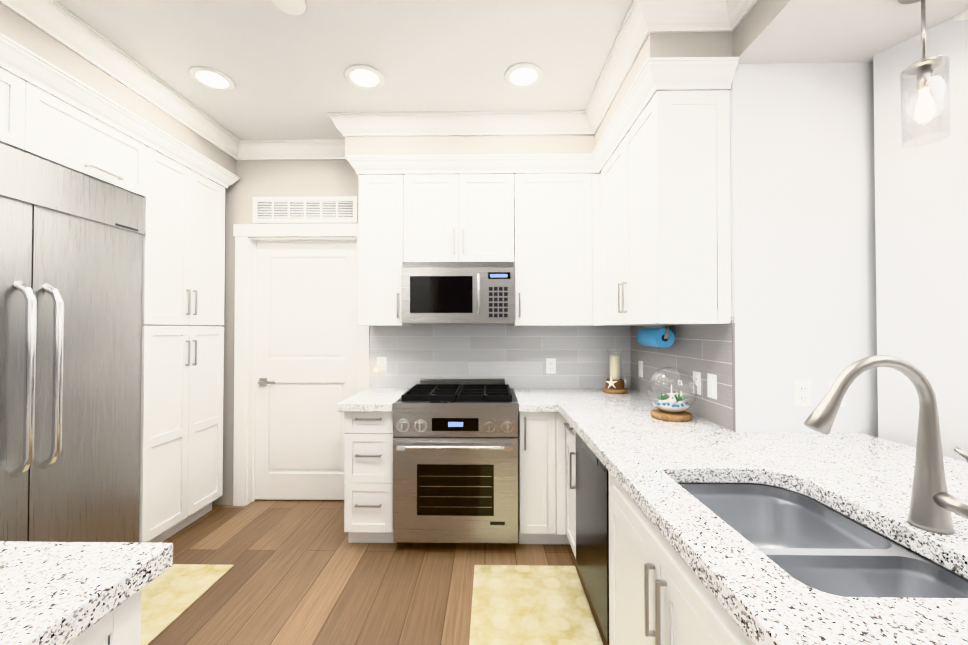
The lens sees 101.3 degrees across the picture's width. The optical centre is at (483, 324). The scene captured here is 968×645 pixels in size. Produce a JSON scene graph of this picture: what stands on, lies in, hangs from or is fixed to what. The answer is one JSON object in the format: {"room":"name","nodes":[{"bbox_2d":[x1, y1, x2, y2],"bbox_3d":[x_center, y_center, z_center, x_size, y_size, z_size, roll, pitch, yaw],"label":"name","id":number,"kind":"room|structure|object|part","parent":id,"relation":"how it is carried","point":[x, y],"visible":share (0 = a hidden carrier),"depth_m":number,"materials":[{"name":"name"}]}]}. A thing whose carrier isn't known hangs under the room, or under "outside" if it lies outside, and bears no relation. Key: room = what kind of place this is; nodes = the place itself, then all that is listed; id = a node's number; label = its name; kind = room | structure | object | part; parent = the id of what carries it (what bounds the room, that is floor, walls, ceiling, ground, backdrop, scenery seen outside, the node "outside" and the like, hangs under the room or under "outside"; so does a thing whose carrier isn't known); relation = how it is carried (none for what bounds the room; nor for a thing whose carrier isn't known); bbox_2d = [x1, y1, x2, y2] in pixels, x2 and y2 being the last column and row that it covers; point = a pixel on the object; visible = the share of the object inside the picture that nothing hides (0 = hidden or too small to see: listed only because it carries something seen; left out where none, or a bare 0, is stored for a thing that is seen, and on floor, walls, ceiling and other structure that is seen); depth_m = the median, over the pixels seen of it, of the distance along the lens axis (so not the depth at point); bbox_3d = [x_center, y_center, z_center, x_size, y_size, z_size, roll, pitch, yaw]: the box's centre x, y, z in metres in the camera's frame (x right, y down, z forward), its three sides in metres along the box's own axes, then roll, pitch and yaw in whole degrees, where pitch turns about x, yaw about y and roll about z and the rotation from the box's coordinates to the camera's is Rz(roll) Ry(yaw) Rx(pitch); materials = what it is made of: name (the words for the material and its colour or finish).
{"room":"kitchen","nodes":[
{"label":"kitchen","id":0,"kind":"room"},
{"bbox_2d":[0,37,31,154],"bbox_3d":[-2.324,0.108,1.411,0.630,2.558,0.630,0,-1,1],"label":"upper cabinet","id":1,"kind":"object","parent":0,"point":[15,93],"depth_m":1.69,"materials":[{"name":"white wood"}]},
{"bbox_2d":[57,0,632,139],"bbox_3d":[-0.430,-1.469,1.709,3.350,0.080,3.100,0,-1,1],"label":"ceiling","id":2,"kind":"structure","parent":0,"point":[283,71],"depth_m":2.07,"materials":[{"name":"paint"}]},
{"bbox_2d":[188,66,234,90],"bbox_3d":[-1.571,-1.415,2.296,0.224,0.011,0.224,0,-1,1],"label":"recessed light","id":3,"kind":"object","parent":2,"relation":"in","point":[211,78],"visible":1,"depth_m":2.29,"materials":[{"name":"white plastic"}]},
{"bbox_2d":[271,0,306,14],"bbox_3d":[-0.854,-1.413,1.734,0.144,0.029,0.144,0,-1,1],"label":"smoke detector","id":4,"kind":"object","parent":2,"relation":"attached to","point":[294,7],"visible":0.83,"depth_m":1.75,"materials":[{"name":"white plastic"}]},
{"bbox_2d":[344,65,384,89],"bbox_3d":[-0.686,-1.415,2.282,0.224,0.011,0.224,0,-1,1],"label":"recessed light","id":5,"kind":"object","parent":2,"relation":"in","point":[365,77],"visible":0.98,"depth_m":2.28,"materials":[{"name":"white plastic"}]},
{"bbox_2d":[504,63,542,88],"bbox_3d":[0.226,-1.415,2.268,0.224,0.011,0.224,0,-1,1],"label":"recessed light","id":6,"kind":"object","parent":2,"relation":"in","point":[524,75],"visible":1,"depth_m":2.26,"materials":[{"name":"white plastic"}]},
{"bbox_2d":[149,499,608,644],"bbox_3d":[0.159,1.411,0.235,6.030,0.080,6.050,0,-1,1],"label":"floor","id":7,"kind":"structure","parent":0,"point":[302,572],"depth_m":2.16,"materials":[{"name":"brown wood"}]},
{"bbox_2d":[0,143,145,542],"bbox_3d":[-2.281,0.321,1.723,0.687,2.140,1.212,0,-1,1],"label":"refrigerator","id":8,"kind":"object","parent":7,"relation":"on","point":[71,245],"visible":0.88,"depth_m":1.92,"materials":[{"name":"silver metal"}]},
{"bbox_2d":[32,57,151,542],"bbox_3d":[-2.315,0.116,2.031,0.630,2.558,0.610,0,-1,1],"label":"tall cabinet","id":9,"kind":"object","parent":7,"relation":"on","point":[53,114],"depth_m":2.07,"materials":[{"name":"white wood"}]},
{"bbox_2d":[67,589,141,644],"bbox_3d":[-0.922,0.944,0.503,0.451,0.863,0.602,0,-1,1],"label":"base cabinet","id":10,"kind":"object","parent":7,"relation":"on","point":[120,624],"visible":0.12,"depth_m":0.74,"materials":[{"name":"white wood"}]},
{"bbox_2d":[0,541,172,644],"bbox_3d":[-1.658,0.485,0.541,1.985,0.050,0.640,0,-1,1],"label":"countertop","id":11,"kind":"structure","parent":10,"relation":"on","point":[58,593],"depth_m":0.72,"materials":[{"name":"stone"}]},
{"bbox_2d":[141,564,233,644],"bbox_3d":[-1.709,1.387,1.745,0.510,0.008,1.110,0,-1,1],"label":"rug","id":12,"kind":"object","parent":7,"relation":"on","point":[172,593],"visible":0.54,"depth_m":2.05,"materials":[{"name":"beige fabric"}]},
{"bbox_2d":[148,129,227,542],"bbox_3d":[-2.305,0.125,2.686,0.630,2.558,0.700,0,-1,1],"label":"tall cabinet","id":13,"kind":"object","parent":7,"relation":"on","point":[186,274],"depth_m":2.64,"materials":[{"name":"white wood"}]},
{"bbox_2d":[344,411,395,542],"bbox_3d":[-0.714,0.974,2.761,0.310,0.863,0.638,0,-1,1],"label":"drawers","id":14,"kind":"object","parent":7,"relation":"on","point":[368,481],"visible":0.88,"depth_m":2.48,"materials":[{"name":"white wood"}]},
{"bbox_2d":[337,388,409,411],"bbox_3d":[-0.727,0.515,2.756,0.343,0.050,0.658,0,-1,1],"label":"countertop","id":15,"kind":"structure","parent":14,"relation":"on","point":[376,400],"depth_m":2.53,"materials":[{"name":"stone"}]},
{"bbox_2d":[393,378,518,547],"bbox_3d":[-0.170,0.910,2.704,0.769,0.990,0.713,0,-1,1],"label":"range","id":16,"kind":"object","parent":7,"relation":"on","point":[455,460],"visible":1,"depth_m":2.41,"materials":[{"name":"silver metal"}]},
{"bbox_2d":[469,565,602,644],"bbox_3d":[0.224,1.384,1.550,0.580,0.008,1.480,0,-1,1],"label":"rug","id":17,"kind":"object","parent":7,"relation":"on","point":[529,605],"visible":1,"depth_m":1.93,"materials":[{"name":"beige fabric"}]},
{"bbox_2d":[518,410,569,543],"bbox_3d":[0.408,0.974,2.743,0.368,0.863,0.636,0,-1,1],"label":"base cabinet","id":18,"kind":"object","parent":7,"relation":"on","point":[541,477],"depth_m":2.46,"materials":[{"name":"white wood"}]},
{"bbox_2d":[576,433,608,643],"bbox_3d":[0.800,0.963,1.863,0.616,0.861,0.584,0,-1,1],"label":"dishwasher","id":19,"kind":"object","parent":7,"relation":"on","point":[592,515],"visible":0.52,"depth_m":1.79,"materials":[{"name":"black metal"}]},
{"bbox_2d":[564,421,753,644],"bbox_3d":[0.786,0.955,1.347,0.648,0.863,2.238,0,-1,1],"label":"base cabinet","id":20,"kind":"object","parent":7,"relation":"on","point":[660,593],"visible":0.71,"depth_m":1.18,"materials":[{"name":"white wood"}]},
{"bbox_2d":[513,388,967,644],"bbox_3d":[0.928,0.500,1.635,1.454,0.050,2.848,0,-1,1],"label":"countertop","id":21,"kind":"structure","parent":20,"relation":"on","point":[646,458],"depth_m":1.09,"materials":[{"name":"stone"}]},
{"bbox_2d":[602,349,627,393],"bbox_3d":[0.941,0.336,2.864,0.180,0.310,0.174,0,-1,1],"label":"candle holder","id":22,"kind":"object","parent":21,"relation":"on","point":[614,382],"visible":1,"depth_m":2.83,"materials":[{"name":"beige wax"}]},
{"bbox_2d":[646,367,696,421],"bbox_3d":[0.958,0.349,2.033,0.236,0.262,0.236,0,-1,1],"label":"snow globe","id":23,"kind":"object","parent":21,"relation":"on","point":[670,409],"visible":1,"depth_m":2.00,"materials":[{"name":"clear glass"}]},
{"bbox_2d":[678,483,967,597],"bbox_3d":[0.763,0.618,0.984,0.443,0.200,0.683,0,-1,1],"label":"sink","id":24,"kind":"object","parent":21,"relation":"in","point":[810,542],"visible":0.38,"depth_m":0.98,"materials":[{"name":"grey metal"}]},
{"bbox_2d":[804,355,967,534],"bbox_3d":[0.902,0.268,0.877,0.313,0.394,0.148,0,-1,1],"label":"faucet","id":25,"kind":"object","parent":21,"relation":"on","point":[934,504],"visible":1,"depth_m":0.90,"materials":[{"name":"grey metal"}]},
{"bbox_2d":[212,159,630,504],"bbox_3d":[-0.738,-0.039,3.154,3.950,2.900,0.120,0,-1,1],"label":"wall","id":26,"kind":"structure","parent":0,"point":[305,178],"depth_m":3.12,"materials":[{"name":"beige paint"}]},
{"bbox_2d":[233,224,368,505],"bbox_3d":[-1.418,0.317,3.149,1.078,2.192,0.142,0,-1,1],"label":"door frame","id":27,"kind":"structure","parent":26,"relation":"attached to","point":[248,237],"depth_m":3.10,"materials":[{"name":"white wood"}]},
{"bbox_2d":[253,196,356,222],"bbox_3d":[-1.403,-0.897,3.111,0.820,0.202,0.008,0,-1,1],"label":"air vent","id":28,"kind":"object","parent":26,"relation":"in","point":[304,209],"visible":1,"depth_m":3.11,"materials":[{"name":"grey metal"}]},
{"bbox_2d":[255,242,356,499],"bbox_3d":[-1.417,0.369,3.195,0.840,2.064,0.040,0,-1,1],"label":"door","id":29,"kind":"structure","parent":26,"relation":"in","point":[306,310],"depth_m":3.18,"materials":[{"name":"white wood"}]},
{"bbox_2d":[258,378,273,385],"bbox_3d":[-1.725,0.461,3.149,0.145,0.060,0.060,0,-1,1],"label":"door lever","id":30,"kind":"object","parent":29,"relation":"attached to","point":[263,382],"visible":1,"depth_m":3.12,"materials":[{"name":"grey metal"}]},
{"bbox_2d":[357,157,411,325],"bbox_3d":[-0.720,-0.569,2.935,0.312,1.163,0.328,0,-1,1],"label":"upper cabinet","id":31,"kind":"object","parent":26,"relation":"attached to","point":[381,179],"depth_m":2.78,"materials":[{"name":"white wood"}]},
{"bbox_2d":[405,157,516,264],"bbox_3d":[-0.174,-0.791,2.930,0.773,0.720,0.328,0,-1,1],"label":"upper cabinet","id":32,"kind":"object","parent":26,"relation":"attached to","point":[454,211],"depth_m":2.77,"materials":[{"name":"white wood"}]},
{"bbox_2d":[401,261,514,323],"bbox_3d":[-0.174,-0.213,2.862,0.771,0.420,0.446,0,-1,1],"label":"microwave","id":33,"kind":"object","parent":32,"relation":"attached to","point":[457,292],"visible":1,"depth_m":2.69,"materials":[{"name":"silver metal"}]},
{"bbox_2d":[369,324,630,387],"bbox_3d":[0.107,0.239,3.074,2.042,0.509,0.008,0,-1,1],"label":"tile backsplash","id":34,"kind":"structure","parent":26,"relation":"attached to","point":[510,354],"depth_m":3.07,"materials":[{"name":"grey tile"}]},
{"bbox_2d":[374,357,385,371],"bbox_3d":[-0.801,0.314,3.054,0.086,0.116,0.057,0,-1,1],"label":"electrical outlet","id":35,"kind":"object","parent":34,"relation":"attached to","point":[381,360],"depth_m":3.07,"materials":[{"name":"white plastic"}]},
{"bbox_3d":[-0.809,0.343,3.049,0.070,0.048,0.048,0,-1,1],"label":"electrical outlet with night light","id":36,"kind":"part","parent":35,"relation":"part of","materials":[{"name":"white plastic"}]},
{"bbox_2d":[546,358,555,373],"bbox_3d":[0.516,0.322,3.058,0.072,0.116,0.009,0,-1,1],"label":"electrical outlet","id":37,"kind":"object","parent":34,"relation":"attached to","point":[550,365],"visible":1,"depth_m":3.06,"materials":[{"name":"white plastic"}]},
{"bbox_2d":[512,157,596,325],"bbox_3d":[0.521,-0.569,2.916,0.609,1.163,0.328,0,-1,1],"label":"upper cabinet","id":38,"kind":"object","parent":26,"relation":"attached to","point":[556,267],"depth_m":2.76,"materials":[{"name":"white wood"}]},
{"bbox_2d":[0,0,967,174],"bbox_3d":[0.058,-1.319,0.249,5.830,0.260,6.000,0,-1,1],"label":"ceiling soffit","id":39,"kind":"structure","parent":0,"point":[812,31],"depth_m":1.77,"materials":[{"name":"paint"}]},
{"bbox_2d":[0,0,757,159],"bbox_3d":[-0.430,-1.371,1.682,3.090,0.115,2.850,0,-1,1],"label":"crown molding","id":40,"kind":"structure","parent":39,"relation":"attached to","point":[72,31],"depth_m":2.38,"materials":[{"name":"white wood"}]},
{"bbox_2d":[897,0,950,147],"bbox_3d":[1.520,-0.903,1.371,0.124,0.540,0.124,0,-1,1],"label":"pendant light","id":41,"kind":"object","parent":39,"relation":"hanging from","point":[923,68],"visible":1,"depth_m":1.36,"materials":[{"name":"clear glass"}]},
{"bbox_2d":[730,62,877,436],"bbox_3d":[1.527,-0.058,1.810,0.820,2.900,0.100,0,-1,1],"label":"wall","id":42,"kind":"structure","parent":0,"point":[803,241],"depth_m":1.77,"materials":[{"name":"white paint"}]},
{"bbox_2d":[597,61,736,325],"bbox_3d":[0.959,-0.578,2.280,0.330,1.163,0.968,0,-1,1],"label":"upper cabinet","id":43,"kind":"object","parent":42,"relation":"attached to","point":[636,231],"depth_m":1.80,"materials":[{"name":"white wood"}]},
{"bbox_2d":[637,325,675,347],"bbox_3d":[1.026,0.070,2.376,0.109,0.129,0.320,0,-1,1],"label":"paper towel holder","id":44,"kind":"object","parent":43,"relation":"attached to","point":[660,337],"visible":1,"depth_m":2.25,"materials":[{"name":"blue paper"}]},
{"bbox_2d":[794,380,810,405],"bbox_3d":[1.407,0.305,1.752,0.072,0.116,0.009,0,-1,1],"label":"outlet","id":45,"kind":"object","parent":42,"relation":"attached to","point":[802,392],"visible":1,"depth_m":1.75,"materials":[{"name":"white plastic"}]},
{"bbox_2d":[827,380,844,406],"bbox_3d":[1.554,0.305,1.751,0.072,0.116,0.007,0,-1,1],"label":"outlet","id":46,"kind":"object","parent":42,"relation":"attached to","point":[830,383],"visible":0.04,"depth_m":1.75,"materials":[{"name":"white plastic"}]},
{"bbox_2d":[873,18,967,462],"bbox_3d":[2.206,-0.072,0.723,0.100,2.900,2.228,0,-1,-25],"label":"wall","id":47,"kind":"structure","parent":0,"point":[921,210],"depth_m":1.59,"materials":[{"name":"white paint"}]},
{"bbox_2d":[953,8,967,20],"bbox_3d":[1.834,-1.154,0.940,0.100,0.050,1.440,0,-1,1],"label":"crown molding","id":48,"kind":"structure","parent":47,"relation":"attached to","point":[962,16],"depth_m":1.49,"materials":[{"name":"white wood"}]},
{"bbox_3d":[1.177,-0.049,2.465,0.100,2.900,1.200,0,-1,1],"label":"wall","id":49,"kind":"structure","parent":0,"visible":0},
{"bbox_2d":[630,317,735,431],"bbox_3d":[1.121,0.230,2.408,0.009,0.509,1.291,0,-1,1],"label":"tile backsplash","id":50,"kind":"structure","parent":49,"relation":"attached to","point":[704,349],"depth_m":2.08,"materials":[{"name":"grey tile"}]},
{"bbox_2d":[638,361,642,377],"bbox_3d":[1.119,0.321,2.841,0.011,0.116,0.072,0,-1,1],"label":"light switch","id":51,"kind":"object","parent":50,"relation":"attached to","point":[640,368],"visible":1,"depth_m":2.83,"materials":[{"name":"white plastic"}]},
{"bbox_2d":[693,371,700,394],"bbox_3d":[1.109,0.306,2.068,0.009,0.116,0.072,0,-1,1],"label":"outlet","id":52,"kind":"object","parent":50,"relation":"attached to","point":[697,378],"visible":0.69,"depth_m":2.05,"materials":[{"name":"white plastic"}]},
{"bbox_2d":[707,373,716,398],"bbox_3d":[1.105,0.301,1.929,0.011,0.116,0.072,0,-1,1],"label":"light switch","id":53,"kind":"object","parent":50,"relation":"attached to","point":[711,385],"visible":1,"depth_m":1.92,"materials":[{"name":"white plastic"}]}
]}

